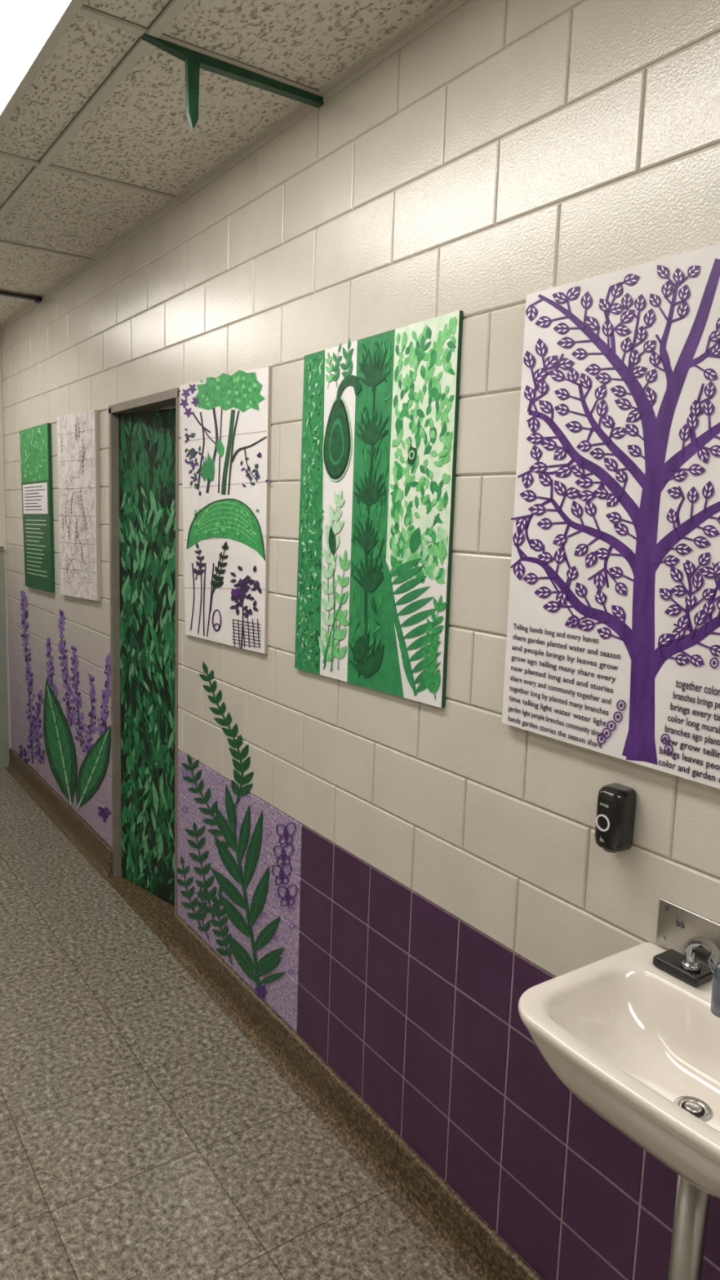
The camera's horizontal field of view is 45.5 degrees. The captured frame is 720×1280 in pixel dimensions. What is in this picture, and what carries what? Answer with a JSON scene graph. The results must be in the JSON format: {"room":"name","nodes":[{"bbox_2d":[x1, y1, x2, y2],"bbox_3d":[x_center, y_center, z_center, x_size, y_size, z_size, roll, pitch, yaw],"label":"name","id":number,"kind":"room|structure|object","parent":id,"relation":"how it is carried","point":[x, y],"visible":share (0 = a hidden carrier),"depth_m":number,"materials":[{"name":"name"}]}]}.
{"room":"public restroom","nodes":[
{"label":"public restroom","id":0,"kind":"room"},
{"bbox_2d":[0,330,11,768],"bbox_3d":[-3.424,-0.500,4.942,2.600,2.870,0.170,-4,10,-34],"label":"wall","id":1,"kind":"structure","parent":0,"point":[5,704],"depth_m":5.67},
{"bbox_2d":[0,0,442,324],"bbox_3d":[-0.933,-1.392,1.309,2.990,0.080,8.660,-4,10,-34],"label":"ceiling","id":2,"kind":"structure","parent":0,"point":[140,135],"depth_m":2.41,"materials":[{"name":"tile"}]},
{"bbox_2d":[0,290,41,303],"bbox_3d":[-2.007,-1.811,4.427,0.690,0.020,0.060,-4,10,-34],"label":"ceiling strip","id":3,"kind":"object","parent":2,"relation":"attached to","point":[37,300],"visible":1,"depth_m":4.56,"materials":[{"name":"black metal"}]},
{"bbox_2d":[0,0,79,124],"bbox_3d":[-0.782,-1.411,1.817,0.355,0.014,1.900,-4,10,-34],"label":"ceiling light fixture","id":4,"kind":"object","parent":2,"relation":"in","point":[28,28],"depth_m":2.05,"materials":[{"name":"white plastic"}]},
{"bbox_2d":[140,33,324,131],"bbox_3d":[-0.312,-1.356,2.184,0.498,0.178,0.026,-4,10,-34],"label":"bracket","id":5,"kind":"object","parent":2,"relation":"attached to","point":[194,61],"visible":1,"depth_m":2.12,"materials":[{"name":"metal"}]},
{"bbox_2d":[0,0,470,330],"bbox_3d":[-0.972,-1.339,1.291,2.600,0.023,8.360,-4,10,-34],"label":"grid","id":6,"kind":"object","parent":2,"relation":"attached to","point":[173,8],"visible":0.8,"depth_m":2.37,"materials":[{"name":"silver metal"}]},
{"bbox_2d":[0,768,463,1279],"bbox_3d":[-1.031,1.538,1.726,2.990,0.100,8.660,-4,10,-34],"label":"floor","id":7,"kind":"structure","parent":0,"point":[144,1135],"depth_m":2.46,"materials":[{"name":"stone"}]},
{"bbox_2d":[0,0,719,1279],"bbox_3d":[0.150,-0.005,2.294,0.240,2.870,8.660,-4,10,-34],"label":"wall","id":8,"kind":"structure","parent":0,"point":[447,864],"depth_m":2.03,"materials":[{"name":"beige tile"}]},
{"bbox_2d":[19,422,54,592],"bbox_3d":[-1.849,-0.747,4.906,0.021,0.922,0.630,-4,10,-34],"label":"notice board","id":9,"kind":"object","parent":8,"relation":"attached to","point":[35,442],"visible":1,"depth_m":4.84,"materials":[{"name":"paint"}]},
{"bbox_2d":[15,590,111,822],"bbox_3d":[-1.719,0.348,4.832,0.004,1.137,1.980,-4,10,-34],"label":"mural","id":10,"kind":"object","parent":8,"relation":"attached to","point":[60,748],"visible":1,"depth_m":4.65,"materials":[{"name":"green paint"}]},
{"bbox_2d":[57,409,101,600],"bbox_3d":[-1.399,-0.657,4.258,0.021,0.919,0.623,-4,10,-34],"label":"panel","id":11,"kind":"object","parent":8,"relation":"attached to","point":[77,433],"visible":1,"depth_m":4.20,"materials":[{"name":"paper"}]},
{"bbox_2d":[104,387,180,946],"bbox_3d":[-0.851,0.095,3.722,0.285,2.206,0.778,-4,10,-34],"label":"frame","id":12,"kind":"object","parent":8,"relation":"attached to","point":[156,913],"visible":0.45,"depth_m":3.86,"materials":[{"name":"metal"}]},
{"bbox_2d":[118,408,175,906],"bbox_3d":[-0.831,0.106,3.736,0.741,2.160,0.042,10,11,43],"label":"door","id":13,"kind":"structure","parent":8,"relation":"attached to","point":[146,439],"depth_m":3.81,"materials":[{"name":"green paint"}]},
{"bbox_2d":[179,366,271,653],"bbox_3d":[-0.475,-0.438,2.938,0.014,0.920,0.703,-4,10,-34],"label":"poster","id":14,"kind":"object","parent":8,"relation":"attached to","point":[226,419],"visible":1,"depth_m":2.88,"materials":[{"name":"white paper"}]},
{"bbox_2d":[177,661,297,999],"bbox_3d":[-0.466,0.650,3.037,0.002,1.095,0.968,-4,10,-34],"label":"mural","id":15,"kind":"object","parent":8,"relation":"attached to","point":[269,961],"visible":1,"depth_m":3.00,"materials":[{"name":"green paint"}]},
{"bbox_2d":[4,747,542,1279],"bbox_3d":[-0.010,1.358,2.407,0.060,0.130,8.360,-4,10,-34],"label":"baseboard","id":16,"kind":"structure","parent":8,"relation":"attached to","point":[467,1242],"depth_m":2.52,"materials":[{"name":"stone"}]},
{"bbox_2d":[294,310,462,707],"bbox_3d":[0.018,-0.324,2.230,0.015,0.917,0.692,-4,10,-34],"label":"panel","id":17,"kind":"object","parent":8,"relation":"attached to","point":[380,411],"visible":1,"depth_m":2.17,"materials":[{"name":"green"}]},
{"bbox_2d":[502,243,719,788],"bbox_3d":[0.508,-0.214,1.519,0.022,0.877,0.659,-4,10,-34],"label":"poster","id":18,"kind":"object","parent":8,"relation":"attached to","point":[613,640],"visible":1,"depth_m":1.55,"materials":[{"name":"beige paper"}]},
{"bbox_2d":[594,782,636,853],"bbox_3d":[0.469,0.333,1.592,0.058,0.120,0.060,-4,10,-34],"label":"soap dispenser","id":19,"kind":"object","parent":8,"relation":"attached to","point":[616,802],"visible":1,"depth_m":1.57,"materials":[{"name":"black plastic"}]},
{"bbox_2d":[518,942,719,1279],"bbox_3d":[0.490,1.086,1.349,0.382,1.000,0.473,-4,10,-34],"label":"wall-mounted sink","id":20,"kind":"object","parent":8,"relation":"attached to","point":[637,1043],"visible":0.98,"depth_m":1.34,"materials":[{"name":"ceramic"}]},
{"bbox_2d":[653,937,719,1017],"bbox_3d":[0.557,0.518,1.379,0.088,0.118,0.250,1,8,-4],"label":"sink faucet","id":21,"kind":"object","parent":20,"relation":"on","point":[685,967],"visible":1,"depth_m":1.43,"materials":[{"name":"silver metal"}]},
{"bbox_2d":[656,897,719,967],"bbox_3d":[0.645,0.532,1.404,0.007,0.084,0.369,-4,10,-34],"label":"backplate","id":22,"kind":"object","parent":8,"relation":"attached to","point":[677,926],"visible":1,"depth_m":1.51,"materials":[{"name":"grey metal"}]}
]}

